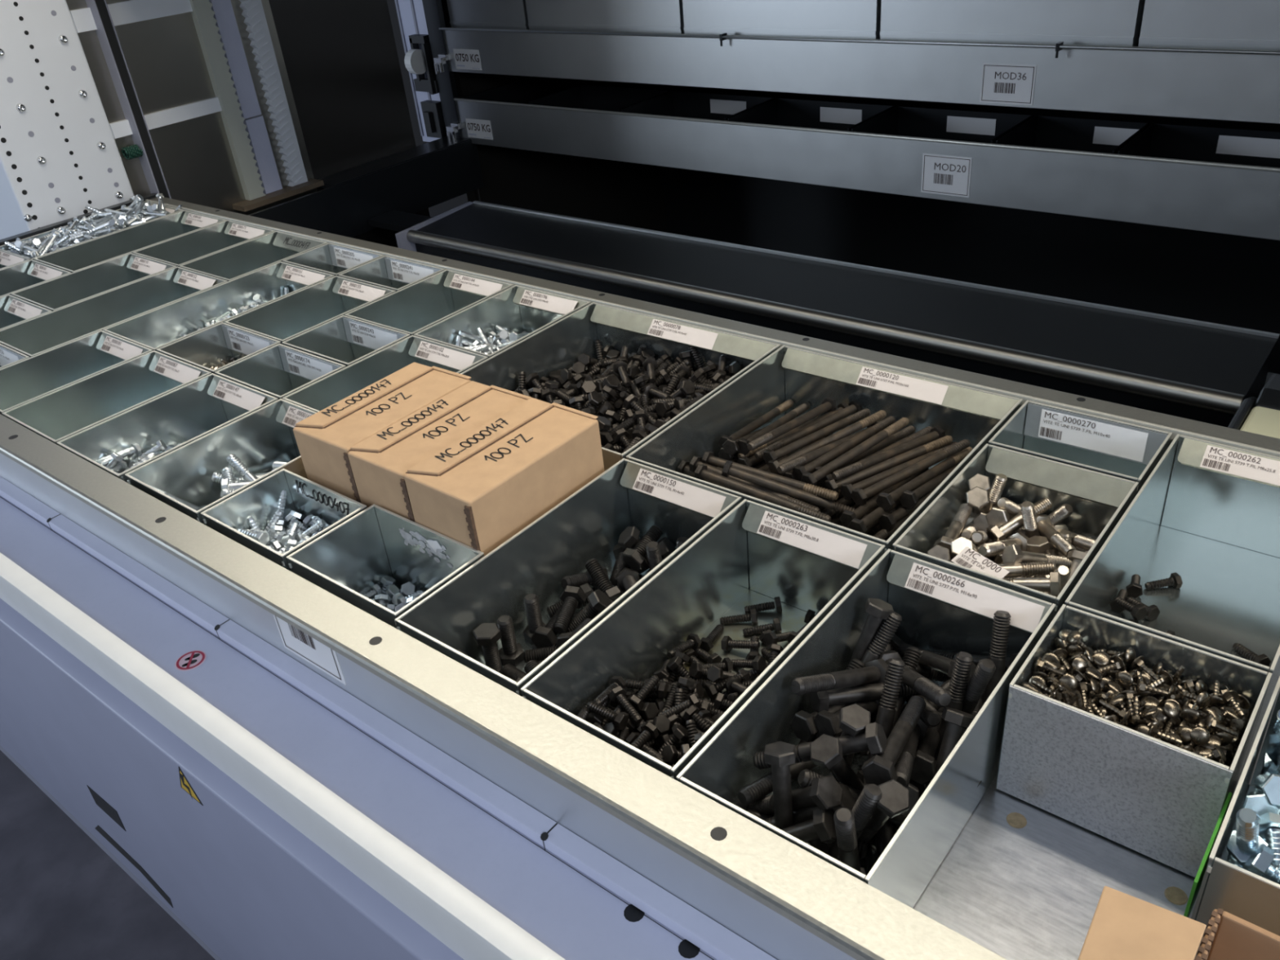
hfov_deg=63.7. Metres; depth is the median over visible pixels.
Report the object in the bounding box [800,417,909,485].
bolt
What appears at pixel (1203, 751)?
bolt
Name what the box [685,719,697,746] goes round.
bolt
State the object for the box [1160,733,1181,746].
bolt
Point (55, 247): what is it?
bolt
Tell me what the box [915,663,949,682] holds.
bolt
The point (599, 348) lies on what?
bolt
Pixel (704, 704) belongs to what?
bolt
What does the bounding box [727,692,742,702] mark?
bolt
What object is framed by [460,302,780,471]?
storage bin
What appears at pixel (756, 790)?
bolt
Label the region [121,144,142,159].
coil spring
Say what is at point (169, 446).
bolt
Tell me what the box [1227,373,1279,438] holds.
carriage
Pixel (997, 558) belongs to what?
bolt
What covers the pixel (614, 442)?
bolt
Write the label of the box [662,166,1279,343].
panel
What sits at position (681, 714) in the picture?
bolt
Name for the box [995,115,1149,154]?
bin
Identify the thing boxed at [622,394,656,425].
bolt
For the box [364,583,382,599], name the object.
bolt
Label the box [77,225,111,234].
bolt
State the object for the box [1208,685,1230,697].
bolt
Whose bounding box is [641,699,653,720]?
bolt
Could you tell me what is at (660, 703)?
bolt
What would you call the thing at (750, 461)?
bolt
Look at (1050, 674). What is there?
bolt
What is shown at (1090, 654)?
bolt
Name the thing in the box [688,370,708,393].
bolt
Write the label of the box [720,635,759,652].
bolt
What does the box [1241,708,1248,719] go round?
bolt
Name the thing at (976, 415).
storage bin
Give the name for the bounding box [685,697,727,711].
bolt
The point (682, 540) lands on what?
bolt
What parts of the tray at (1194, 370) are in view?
plate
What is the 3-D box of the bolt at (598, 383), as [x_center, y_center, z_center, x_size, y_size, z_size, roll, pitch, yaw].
[-0.034,-0.121,1.310,0.048,0.023,0.019,-19,34,-21]
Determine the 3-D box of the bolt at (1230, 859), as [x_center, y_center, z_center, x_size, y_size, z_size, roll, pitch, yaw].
[0.372,0.252,0.645,0.020,0.024,0.058,15,38,31]
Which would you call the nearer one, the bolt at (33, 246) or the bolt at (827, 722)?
the bolt at (827, 722)
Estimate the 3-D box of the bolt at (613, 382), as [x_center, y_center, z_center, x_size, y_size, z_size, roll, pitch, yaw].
[-0.039,-0.110,1.267,0.018,0.045,0.038,-30,39,-34]
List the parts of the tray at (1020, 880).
plate, rail, rail, green strip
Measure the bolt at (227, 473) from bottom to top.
0.071 m
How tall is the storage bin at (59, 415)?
0.108 m
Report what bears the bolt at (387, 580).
in the storage bin at (353, 557)
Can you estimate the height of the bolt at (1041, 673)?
0.012 m
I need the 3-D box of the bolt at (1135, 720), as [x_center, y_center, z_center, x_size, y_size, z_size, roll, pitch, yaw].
[0.354,0.166,0.732,0.012,0.015,0.021,14,37,29]
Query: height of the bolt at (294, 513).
0.031 m
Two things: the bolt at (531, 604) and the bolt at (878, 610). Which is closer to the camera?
the bolt at (878, 610)
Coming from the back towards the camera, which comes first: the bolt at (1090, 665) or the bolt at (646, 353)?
the bolt at (646, 353)
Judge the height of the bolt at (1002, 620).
0.096 m
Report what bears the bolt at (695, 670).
in the storage bin at (764, 550)
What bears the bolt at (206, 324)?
on the heap at (253, 302)
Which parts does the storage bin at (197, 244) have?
label plate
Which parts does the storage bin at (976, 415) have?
label plate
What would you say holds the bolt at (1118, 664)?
in the storage bin at (1159, 800)
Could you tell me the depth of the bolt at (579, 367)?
1.40 m
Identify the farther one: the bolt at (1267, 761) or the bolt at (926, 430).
the bolt at (926, 430)
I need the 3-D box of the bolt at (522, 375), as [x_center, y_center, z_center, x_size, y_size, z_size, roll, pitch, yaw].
[-0.154,-0.114,1.334,0.018,0.046,0.035,-5,32,2]
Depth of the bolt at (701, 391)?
1.23 m
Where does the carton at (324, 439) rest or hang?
on the tray at (1020, 880)
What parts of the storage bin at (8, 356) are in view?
label plate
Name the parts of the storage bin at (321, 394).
label plate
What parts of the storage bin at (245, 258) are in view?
label plate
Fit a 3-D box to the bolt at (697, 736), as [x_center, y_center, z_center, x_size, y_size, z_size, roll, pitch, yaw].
[0.048,0.208,0.778,0.014,0.024,0.036,-2,32,7]
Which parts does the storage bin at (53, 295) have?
label plate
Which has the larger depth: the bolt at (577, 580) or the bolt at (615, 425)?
the bolt at (615, 425)
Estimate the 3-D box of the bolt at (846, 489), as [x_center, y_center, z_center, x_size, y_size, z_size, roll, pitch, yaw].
[0.280,-0.013,1.095,0.156,0.019,0.018,-21,35,-23]
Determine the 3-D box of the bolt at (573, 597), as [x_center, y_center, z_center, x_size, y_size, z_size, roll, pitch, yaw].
[-0.070,0.124,0.985,0.026,0.024,0.050,5,33,17]
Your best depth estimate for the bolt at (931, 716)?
0.78 m
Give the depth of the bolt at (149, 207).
2.03 m
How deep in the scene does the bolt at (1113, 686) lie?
0.75 m
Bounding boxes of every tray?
[0,192,1279,959]
[395,200,1279,427]
[433,26,1279,124]
[445,76,1279,240]
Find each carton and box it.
[293,362,471,502]
[347,380,531,522]
[404,397,604,555]
[1077,885,1279,959]
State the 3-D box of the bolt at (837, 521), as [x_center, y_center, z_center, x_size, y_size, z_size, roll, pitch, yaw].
[0.254,0.020,1.131,0.156,0.018,0.019,-29,38,-33]
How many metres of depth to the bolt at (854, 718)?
0.73 m
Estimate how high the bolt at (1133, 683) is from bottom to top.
0.020 m
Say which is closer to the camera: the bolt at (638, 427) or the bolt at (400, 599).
the bolt at (400, 599)
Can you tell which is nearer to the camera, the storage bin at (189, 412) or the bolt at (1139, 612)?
the bolt at (1139, 612)
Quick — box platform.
[368,209,1276,385]
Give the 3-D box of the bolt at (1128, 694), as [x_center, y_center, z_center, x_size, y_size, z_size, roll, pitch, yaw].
[0.353,0.159,0.738,0.012,0.018,0.020,-12,32,-9]
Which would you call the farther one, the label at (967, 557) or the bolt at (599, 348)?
the bolt at (599, 348)
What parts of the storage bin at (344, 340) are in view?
label plate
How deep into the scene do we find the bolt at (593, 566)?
1.02 m
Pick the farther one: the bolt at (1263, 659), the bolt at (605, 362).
the bolt at (605, 362)
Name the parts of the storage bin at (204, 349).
label plate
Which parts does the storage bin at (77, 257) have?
label plate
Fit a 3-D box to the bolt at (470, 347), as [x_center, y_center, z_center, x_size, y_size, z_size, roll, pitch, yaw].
[-0.240,-0.184,1.442,0.050,0.014,0.015,-9,32,-5]
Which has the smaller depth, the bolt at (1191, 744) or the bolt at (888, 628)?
the bolt at (1191, 744)
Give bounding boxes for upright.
[422,0,462,137]
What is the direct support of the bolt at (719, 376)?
on the heap
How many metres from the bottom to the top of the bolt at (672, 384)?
0.037 m
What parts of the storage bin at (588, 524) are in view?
label plate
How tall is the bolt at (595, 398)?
0.042 m
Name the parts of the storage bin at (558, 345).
label plate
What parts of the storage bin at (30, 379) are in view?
label plate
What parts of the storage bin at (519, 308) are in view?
label plate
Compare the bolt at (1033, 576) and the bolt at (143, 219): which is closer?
the bolt at (1033, 576)
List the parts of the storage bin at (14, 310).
label plate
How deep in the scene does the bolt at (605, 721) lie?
0.84 m
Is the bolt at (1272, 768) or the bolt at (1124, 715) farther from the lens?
the bolt at (1124, 715)
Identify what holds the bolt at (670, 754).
in the storage bin at (764, 550)
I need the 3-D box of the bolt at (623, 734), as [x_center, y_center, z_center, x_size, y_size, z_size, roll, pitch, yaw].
[-0.014,0.207,0.819,0.015,0.014,0.036,2,32,12]
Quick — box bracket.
[231,177,324,211]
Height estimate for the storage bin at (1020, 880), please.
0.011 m
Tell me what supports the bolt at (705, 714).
in the storage bin at (764, 550)
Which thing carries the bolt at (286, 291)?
on the heap at (253, 302)
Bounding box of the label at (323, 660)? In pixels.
[273,614,346,684]
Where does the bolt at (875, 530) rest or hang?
in the storage bin at (976, 415)
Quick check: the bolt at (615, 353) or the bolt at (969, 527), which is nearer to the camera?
the bolt at (969, 527)
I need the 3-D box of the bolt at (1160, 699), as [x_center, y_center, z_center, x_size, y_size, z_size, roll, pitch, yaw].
[0.384,0.165,0.749,0.021,0.016,0.012,11,35,25]
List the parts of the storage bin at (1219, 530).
label plate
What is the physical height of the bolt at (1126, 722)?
0.012 m
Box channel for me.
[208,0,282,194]
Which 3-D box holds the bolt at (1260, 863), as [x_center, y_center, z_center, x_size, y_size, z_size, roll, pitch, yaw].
[0.380,0.234,0.592,0.059,0.031,0.019,22,41,38]
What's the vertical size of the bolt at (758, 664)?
0.022 m
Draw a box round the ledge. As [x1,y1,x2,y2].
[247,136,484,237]
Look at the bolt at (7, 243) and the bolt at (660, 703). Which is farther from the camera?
the bolt at (7, 243)
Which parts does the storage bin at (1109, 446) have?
label plate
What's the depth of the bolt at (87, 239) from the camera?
1.92 m
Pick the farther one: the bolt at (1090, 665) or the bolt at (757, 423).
the bolt at (757, 423)
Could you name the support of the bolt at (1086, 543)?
in the storage bin at (1098, 501)
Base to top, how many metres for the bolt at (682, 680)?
0.031 m
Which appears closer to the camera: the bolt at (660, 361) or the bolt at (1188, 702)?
the bolt at (1188, 702)
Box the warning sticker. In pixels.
[178,770,199,801]
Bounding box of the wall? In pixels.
[66,0,666,248]
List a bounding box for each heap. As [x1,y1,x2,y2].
[117,452,142,473]
[182,300,262,336]
[460,332,511,354]
[1093,704,1238,769]
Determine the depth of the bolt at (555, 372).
1.39 m
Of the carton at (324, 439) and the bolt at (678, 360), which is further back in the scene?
the bolt at (678, 360)
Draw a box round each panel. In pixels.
[0,0,133,239]
[0,476,777,959]
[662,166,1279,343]
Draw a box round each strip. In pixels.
[69,0,192,32]
[109,97,222,138]
[189,0,266,200]
[239,0,307,186]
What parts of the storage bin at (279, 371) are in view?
label plate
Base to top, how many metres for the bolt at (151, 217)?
0.021 m
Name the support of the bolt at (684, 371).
on the heap
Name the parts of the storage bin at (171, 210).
label plate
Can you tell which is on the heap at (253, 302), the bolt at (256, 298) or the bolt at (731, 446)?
the bolt at (256, 298)
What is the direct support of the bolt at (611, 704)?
in the storage bin at (764, 550)
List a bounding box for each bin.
[0,200,183,267]
[0,248,31,269]
[0,259,71,297]
[0,266,227,357]
[0,294,52,329]
[0,329,152,415]
[0,343,29,368]
[2,350,211,444]
[11,253,176,311]
[34,209,226,272]
[56,373,278,482]
[102,261,334,351]
[124,398,316,524]
[133,219,275,266]
[156,322,281,373]
[179,231,327,281]
[200,468,366,571]
[214,343,346,399]
[224,275,395,344]
[281,315,410,366]
[282,242,383,275]
[282,334,488,412]
[286,503,484,628]
[337,255,444,291]
[344,269,513,335]
[395,457,741,696]
[413,284,591,358]
[446,0,528,29]
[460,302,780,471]
[520,498,884,780]
[525,0,684,34]
[621,90,774,120]
[626,345,1022,552]
[675,548,1055,908]
[682,0,881,39]
[728,97,894,131]
[753,522,1279,959]
[851,106,1033,143]
[880,0,1145,46]
[892,443,1138,618]
[985,400,1172,494]
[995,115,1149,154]
[995,604,1271,877]
[1060,434,1279,776]
[1117,123,1279,167]
[1137,0,1279,50]
[1191,675,1279,959]
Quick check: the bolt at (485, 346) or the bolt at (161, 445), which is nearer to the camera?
the bolt at (161, 445)
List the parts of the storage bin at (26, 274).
label plate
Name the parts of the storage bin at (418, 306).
label plate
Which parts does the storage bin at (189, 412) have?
label plate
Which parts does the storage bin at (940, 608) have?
label plate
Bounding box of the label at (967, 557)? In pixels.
[951,546,1009,578]
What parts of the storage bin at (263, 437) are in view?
label plate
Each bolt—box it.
[4,241,31,257]
[9,242,38,249]
[13,237,22,248]
[19,248,31,253]
[20,242,42,254]
[22,240,44,244]
[24,252,39,256]
[26,232,52,246]
[29,250,39,258]
[30,238,41,246]
[31,251,37,257]
[36,228,60,253]
[40,231,61,255]
[41,233,84,245]
[42,240,71,251]
[44,231,86,240]
[47,235,70,253]
[50,239,89,251]
[52,244,59,251]
[62,226,93,239]
[63,226,71,235]
[67,221,73,226]
[69,213,97,228]
[70,216,81,230]
[71,232,95,243]
[72,238,79,244]
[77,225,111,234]
[80,216,89,223]
[80,226,116,238]
[84,213,115,227]
[85,204,118,219]
[85,217,118,234]
[86,233,105,239]
[87,220,109,230]
[88,217,96,225]
[91,211,114,219]
[99,443,141,466]
[104,208,133,217]
[105,452,123,469]
[108,228,120,232]
[109,213,119,226]
[109,218,124,229]
[111,460,127,472]
[116,453,155,474]
[117,215,126,220]
[118,213,140,229]
[118,218,132,226]
[120,204,158,213]
[124,194,143,213]
[124,200,144,217]
[128,195,142,208]
[128,200,143,220]
[128,440,167,467]
[130,217,145,226]
[137,213,150,218]
[138,210,169,217]
[141,203,148,209]
[141,212,161,221]
[142,447,173,458]
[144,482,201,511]
[146,204,154,212]
[151,203,170,213]
[155,193,165,210]
[157,198,162,217]
[164,444,174,450]
[175,204,182,210]
[204,322,210,327]
[211,471,244,484]
[216,308,238,322]
[220,488,236,497]
[221,479,253,489]
[222,466,235,483]
[226,453,257,481]
[234,471,269,481]
[237,306,244,313]
[238,528,269,545]
[243,305,249,311]
[247,516,260,529]
[249,303,259,307]
[249,528,286,546]
[253,293,264,303]
[263,509,283,532]
[265,528,275,546]
[267,538,280,551]
[270,525,284,534]
[271,461,288,468]
[276,490,287,524]
[278,546,286,552]
[281,521,299,546]
[284,287,288,294]
[284,513,299,523]
[284,529,311,539]
[284,539,298,551]
[285,510,304,530]
[290,519,315,536]
[295,520,325,542]
[301,535,310,542]
[302,514,323,532]
[311,515,330,529]
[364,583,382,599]
[374,593,389,606]
[380,575,395,594]
[384,584,399,597]
[384,596,393,606]
[385,604,396,610]
[391,592,405,605]
[395,602,406,612]
[396,590,421,604]
[400,582,415,596]
[406,595,417,604]
[455,335,461,346]
[457,648,468,656]
[458,330,492,344]
[462,344,482,349]
[471,340,486,352]
[471,342,490,351]
[472,622,502,671]
[477,327,493,352]
[480,331,496,344]
[490,340,515,351]
[492,335,502,345]
[495,324,511,335]
[497,614,524,665]
[498,329,509,340]
[500,663,526,681]
[509,331,528,341]
[513,381,533,392]
[518,371,526,393]
[519,388,529,396]
[523,593,546,644]
[523,645,555,663]
[524,660,539,674]
[525,372,545,391]
[528,387,542,399]
[530,608,559,648]
[538,374,564,398]
[538,376,550,386]
[540,387,555,403]
[544,380,559,398]
[546,582,593,618]
[549,370,561,389]
[551,399,565,405]
[552,585,586,634]
[553,383,582,399]
[554,385,569,396]
[555,390,585,408]
[555,617,591,649]
[557,366,573,373]
[560,368,593,382]
[560,380,572,389]
[561,564,608,589]
[567,589,611,631]
[568,395,585,410]
[571,373,585,390]
[572,360,586,373]
[576,382,583,389]
[577,352,598,366]
[577,708,588,720]
[579,408,595,414]
[580,389,614,401]
[581,380,596,394]
[582,390,603,408]
[582,702,591,713]
[583,374,593,381]
[585,357,606,373]
[585,558,622,601]
[586,698,609,725]
[586,701,628,729]
[587,366,600,376]
[592,370,621,383]
[592,722,604,730]
[593,363,613,379]
[593,385,616,415]
[593,675,626,705]
[595,339,606,373]
[595,379,602,392]
[595,415,611,431]
[597,400,626,423]
[600,353,631,366]
[600,368,605,374]
[600,374,620,393]
[600,417,634,445]
[601,443,615,451]
[601,707,613,728]
[602,377,633,388]
[603,345,621,357]
[603,409,619,424]
[603,429,618,445]
[603,721,618,737]
[606,349,620,359]
[607,705,615,711]
[608,364,639,380]
[608,384,626,405]
[608,404,622,412]
[608,685,641,724]
[609,544,632,586]
[609,688,639,707]
[609,691,632,722]
[610,405,626,428]
[612,423,619,428]
[612,427,631,448]
[613,360,631,386]
[613,439,632,453]
[614,396,624,408]
[615,345,629,364]
[615,567,639,591]
[617,526,640,549]
[617,719,635,742]
[619,391,630,399]
[621,429,648,453]
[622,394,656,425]
[622,524,662,570]
[624,403,656,419]
[624,702,658,719]
[625,679,667,697]
[626,353,636,368]
[626,387,634,395]
[626,400,646,424]
[626,426,634,439]
[626,675,659,711]
[626,678,669,695]
[626,732,664,759]
[628,716,649,740]
[630,382,649,401]
[630,537,675,575]
[631,355,644,367]
[631,409,648,431]
[631,424,647,439]
[631,721,658,749]
[633,374,653,402]
[634,358,664,378]
[636,344,646,355]
[637,362,667,388]
[640,348,654,359]
[640,368,671,393]
[640,392,649,408]
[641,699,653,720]
[642,357,657,382]
[643,382,671,399]
[643,714,670,733]
[644,422,657,435]
[644,684,671,698]
[644,698,652,702]
[645,541,662,573]
[645,738,656,747]
[648,412,665,420]
[649,410,671,432]
[651,395,691,404]
[653,384,667,399]
[653,418,666,428]
[653,659,670,681]
[654,398,686,416]
[655,692,698,709]
[655,730,690,747]
[655,756,665,763]
[656,682,680,716]
[657,368,666,387]
[657,693,699,717]
[657,724,688,753]
[657,728,687,747]
[658,386,675,391]
[660,353,673,366]
[660,745,681,764]
[664,373,679,394]
[664,682,703,700]
[666,355,684,373]
[666,655,694,678]
[667,359,690,376]
[667,633,701,657]
[667,714,691,747]
[668,395,704,419]
[669,650,689,683]
[670,379,695,398]
[673,395,705,409]
[674,688,685,728]
[675,377,686,390]
[675,536,688,548]
[675,665,709,680]
[675,730,703,748]
[676,364,691,385]
[677,460,741,493]
[677,676,694,701]
[679,351,693,371]
[679,675,696,693]
[679,708,703,733]
[680,743,690,757]
[682,705,711,732]
[683,676,722,693]
[684,648,705,677]
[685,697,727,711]
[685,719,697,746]
[688,346,705,368]
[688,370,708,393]
[688,456,820,511]
[688,647,722,663]
[688,662,723,680]
[690,367,707,380]
[691,388,706,398]
[692,382,720,393]
[693,392,702,398]
[694,376,730,383]
[694,464,831,522]
[694,732,705,742]
[697,700,724,716]
[698,709,715,726]
[699,624,724,653]
[702,364,715,380]
[702,451,838,500]
[702,657,733,672]
[704,360,718,379]
[704,382,722,386]
[704,672,745,699]
[706,665,735,683]
[711,372,726,383]
[711,713,722,721]
[712,355,726,378]
[713,361,741,376]
[713,693,733,709]
[716,454,753,469]
[717,399,793,448]
[718,447,738,461]
[720,608,758,625]
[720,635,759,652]
[721,460,867,519]
[722,426,765,455]
[722,690,731,700]
[724,675,748,693]
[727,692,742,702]
[730,655,766,672]
[735,796,867,858]
[737,401,810,455]
[737,401,848,457]
[737,455,764,466]
[737,662,768,680]
[737,760,818,805]
[740,680,755,686]
[742,617,782,636]
[744,596,782,613]
[745,635,760,659]
[746,396,837,450]
[747,774,842,814]
[751,460,764,467]
[752,722,887,769]
[754,399,862,459]
[755,453,789,468]
[757,454,788,471]
[759,629,771,644]
[760,647,769,660]
[763,408,871,465]
[763,631,794,646]
[764,741,795,829]
[764,783,855,826]
[766,435,830,472]
[766,643,783,666]
[768,409,886,475]
[777,422,876,473]
[781,808,836,843]
[782,461,811,479]
[786,622,808,644]
[791,415,895,481]
[791,658,888,695]
[791,683,868,742]
[797,453,873,501]
[797,658,865,744]
[797,768,909,829]
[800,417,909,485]
[804,608,816,622]
[808,678,930,711]
[808,838,829,855]
[809,471,881,508]
[809,733,865,791]
[811,711,877,770]
[812,425,915,482]
[813,699,880,737]
[819,495,843,511]
[820,426,933,488]
[821,460,909,516]
[823,458,913,519]
[825,435,952,493]
[828,783,881,861]
[829,703,871,782]
[830,492,879,524]
[831,426,945,479]
[833,807,866,875]
[839,467,928,528]
[840,441,957,500]
[842,505,878,526]
[847,485,920,533]
[847,598,893,667]
[851,439,970,506]
[856,657,905,784]
[857,778,909,843]
[860,646,921,759]
[861,611,902,684]
[861,695,926,785]
[863,777,893,859]
[864,476,915,533]
[866,523,882,536]
[870,636,906,723]
[872,510,915,539]
[872,703,937,723]
[874,825,897,836]
[875,446,973,511]
[877,485,937,530]
[878,650,951,707]
[884,634,901,651]
[888,503,902,513]
[894,716,928,787]
[897,643,976,681]
[899,460,961,509]
[900,782,919,816]
[905,694,941,727]
[909,779,931,799]
[910,711,942,785]
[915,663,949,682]
[917,706,943,746]
[925,678,950,710]
[927,544,951,561]
[928,650,1019,673]
[930,706,974,782]
[933,503,972,557]
[933,651,973,763]
[951,536,973,563]
[959,516,977,540]
[961,658,995,714]
[964,689,985,733]
[966,486,988,517]
[968,473,991,495]
[970,530,992,543]
[972,511,988,531]
[973,539,1002,563]
[973,544,978,553]
[977,532,1030,557]
[983,473,1007,513]
[983,610,1011,704]
[985,503,1021,526]
[986,497,1053,541]
[988,556,1046,577]
[997,497,1021,515]
[997,561,1056,577]
[1001,544,1071,568]
[1002,572,1061,597]
[1008,526,1057,552]
[1020,501,1039,551]
[1022,574,1044,592]
[1022,681,1038,690]
[1022,683,1053,698]
[1026,535,1049,576]
[1028,675,1046,691]
[1031,655,1048,679]
[1031,680,1062,699]
[1033,656,1064,676]
[1035,514,1076,556]
[1040,535,1057,577]
[1044,564,1070,602]
[1044,652,1059,661]
[1044,656,1060,674]
[1044,665,1066,684]
[1046,680,1061,694]
[1047,671,1060,683]
[1048,503,1072,524]
[1051,523,1096,551]
[1053,648,1071,671]
[1053,681,1062,697]
[1054,635,1082,648]
[1055,692,1062,702]
[1057,529,1071,556]
[1058,628,1072,649]
[1059,674,1077,690]
[1059,686,1078,704]
[1062,691,1071,706]
[1064,668,1074,675]
[1066,549,1087,582]
[1066,630,1088,648]
[1066,642,1083,657]
[1066,646,1094,662]
[1067,657,1088,673]
[1068,652,1088,678]
[1071,666,1087,683]
[1071,701,1077,708]
[1072,669,1086,682]
[1074,546,1084,551]
[1075,681,1091,707]
[1075,691,1087,711]
[1080,654,1106,680]
[1080,696,1098,709]
[1081,647,1106,662]
[1084,703,1094,715]
[1086,667,1102,683]
[1086,689,1106,699]
[1088,676,1100,693]
[1088,690,1094,698]
[1088,701,1114,721]
[1093,651,1111,666]
[1093,663,1106,677]
[1093,706,1107,715]
[1097,656,1125,673]
[1097,677,1112,693]
[1098,689,1118,702]
[1098,699,1130,724]
[1103,699,1133,715]
[1106,647,1136,663]
[1106,662,1113,677]
[1107,670,1122,693]
[1107,680,1123,693]
[1107,693,1129,719]
[1109,588,1128,613]
[1110,653,1128,672]
[1110,715,1130,728]
[1111,657,1126,666]
[1113,596,1147,621]
[1115,671,1135,688]
[1116,699,1146,720]
[1118,689,1137,719]
[1120,719,1146,726]
[1124,681,1136,701]
[1124,724,1134,729]
[1125,573,1142,598]
[1125,596,1159,621]
[1127,619,1138,623]
[1127,696,1146,726]
[1128,667,1141,679]
[1128,684,1135,696]
[1131,655,1159,679]
[1133,673,1152,685]
[1133,724,1149,735]
[1135,677,1168,695]
[1136,671,1154,699]
[1138,711,1163,729]
[1140,696,1159,708]
[1140,706,1163,733]
[1142,667,1159,681]
[1144,572,1182,590]
[1146,670,1173,687]
[1147,724,1182,745]
[1149,706,1167,722]
[1151,662,1182,683]
[1153,684,1168,701]
[1156,695,1182,720]
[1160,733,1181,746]
[1161,698,1180,707]
[1162,666,1184,690]
[1162,715,1181,733]
[1162,720,1190,731]
[1163,700,1180,718]
[1165,630,1175,635]
[1166,684,1175,699]
[1168,728,1194,752]
[1170,688,1188,706]
[1175,724,1191,742]
[1177,684,1200,710]
[1177,704,1191,718]
[1178,678,1196,694]
[1179,691,1210,708]
[1181,702,1199,724]
[1182,680,1207,694]
[1182,698,1207,716]
[1182,720,1199,728]
[1186,726,1200,747]
[1190,727,1210,745]
[1193,745,1213,756]
[1197,706,1223,724]
[1198,719,1214,734]
[1199,706,1222,723]
[1202,734,1221,750]
[1203,713,1238,736]
[1203,743,1226,761]
[1208,680,1225,707]
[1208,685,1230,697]
[1212,758,1224,764]
[1213,728,1232,746]
[1217,706,1226,719]
[1218,745,1232,764]
[1221,690,1245,717]
[1221,706,1242,727]
[1222,693,1249,717]
[1223,717,1244,731]
[1223,731,1238,758]
[1224,738,1238,762]
[1225,743,1232,756]
[1226,808,1267,865]
[1226,852,1244,868]
[1231,728,1239,744]
[1232,643,1271,666]
[1233,720,1245,748]
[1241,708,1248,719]
[1241,789,1279,816]
[1243,844,1279,884]
[1254,763,1278,789]
[1254,773,1279,807]
[1258,812,1279,864]
[1262,752,1277,773]
[1265,745,1278,765]
[1269,732,1279,813]
[1272,719,1279,733]
[1276,710,1279,721]
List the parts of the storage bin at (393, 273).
label plate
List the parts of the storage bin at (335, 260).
label plate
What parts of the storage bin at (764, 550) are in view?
label plate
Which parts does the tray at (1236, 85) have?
rod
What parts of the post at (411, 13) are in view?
roller bracket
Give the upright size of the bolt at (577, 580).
0.032 m
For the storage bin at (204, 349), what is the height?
0.108 m
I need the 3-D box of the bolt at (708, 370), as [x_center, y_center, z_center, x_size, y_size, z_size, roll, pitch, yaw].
[0.091,-0.124,1.303,0.019,0.045,0.038,-16,33,-16]
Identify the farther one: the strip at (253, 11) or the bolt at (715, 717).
the strip at (253, 11)
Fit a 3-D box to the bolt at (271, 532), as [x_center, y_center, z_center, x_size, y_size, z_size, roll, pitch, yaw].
[-0.392,0.068,1.075,0.028,0.036,0.014,-1,32,7]
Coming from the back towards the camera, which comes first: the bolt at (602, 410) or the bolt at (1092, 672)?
the bolt at (602, 410)
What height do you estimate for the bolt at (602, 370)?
0.024 m
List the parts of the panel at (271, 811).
panel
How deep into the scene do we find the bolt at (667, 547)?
1.05 m
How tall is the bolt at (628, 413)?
0.020 m
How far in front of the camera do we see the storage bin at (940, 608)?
0.78 m
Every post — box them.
[84,0,171,198]
[394,0,447,142]
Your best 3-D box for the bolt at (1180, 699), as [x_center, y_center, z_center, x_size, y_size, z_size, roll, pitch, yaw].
[0.392,0.158,0.752,0.020,0.017,0.012,-15,33,-15]
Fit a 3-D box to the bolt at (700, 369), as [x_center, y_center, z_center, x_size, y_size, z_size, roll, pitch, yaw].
[0.084,-0.120,1.291,0.041,0.043,0.017,8,34,22]
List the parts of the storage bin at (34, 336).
label plate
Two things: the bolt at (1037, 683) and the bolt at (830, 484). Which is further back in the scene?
the bolt at (830, 484)
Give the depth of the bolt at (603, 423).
1.13 m
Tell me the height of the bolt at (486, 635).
0.048 m
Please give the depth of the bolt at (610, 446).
1.10 m
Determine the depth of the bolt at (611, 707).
0.86 m
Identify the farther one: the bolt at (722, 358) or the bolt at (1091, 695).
the bolt at (722, 358)
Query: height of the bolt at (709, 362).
0.043 m
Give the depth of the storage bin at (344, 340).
1.46 m
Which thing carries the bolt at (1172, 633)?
in the storage bin at (1219, 530)
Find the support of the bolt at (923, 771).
in the storage bin at (940, 608)
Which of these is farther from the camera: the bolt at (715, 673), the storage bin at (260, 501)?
the storage bin at (260, 501)
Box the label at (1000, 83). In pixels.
[979,62,1036,105]
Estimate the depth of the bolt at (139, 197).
2.06 m
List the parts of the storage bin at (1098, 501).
label plate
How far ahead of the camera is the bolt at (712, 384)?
1.25 m
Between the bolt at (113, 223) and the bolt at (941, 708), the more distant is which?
the bolt at (113, 223)
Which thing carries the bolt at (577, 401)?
on the heap
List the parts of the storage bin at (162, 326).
label plate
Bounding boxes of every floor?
[0,750,215,959]
[1267,342,1279,373]
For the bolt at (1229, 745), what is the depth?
0.71 m
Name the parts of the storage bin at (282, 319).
label plate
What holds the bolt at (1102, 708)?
in the storage bin at (1159, 800)
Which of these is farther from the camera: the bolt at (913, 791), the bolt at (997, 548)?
the bolt at (997, 548)
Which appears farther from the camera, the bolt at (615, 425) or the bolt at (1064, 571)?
the bolt at (615, 425)
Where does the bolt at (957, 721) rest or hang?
in the storage bin at (940, 608)
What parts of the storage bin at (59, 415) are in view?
label plate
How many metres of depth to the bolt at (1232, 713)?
0.72 m
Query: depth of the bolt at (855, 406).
1.19 m

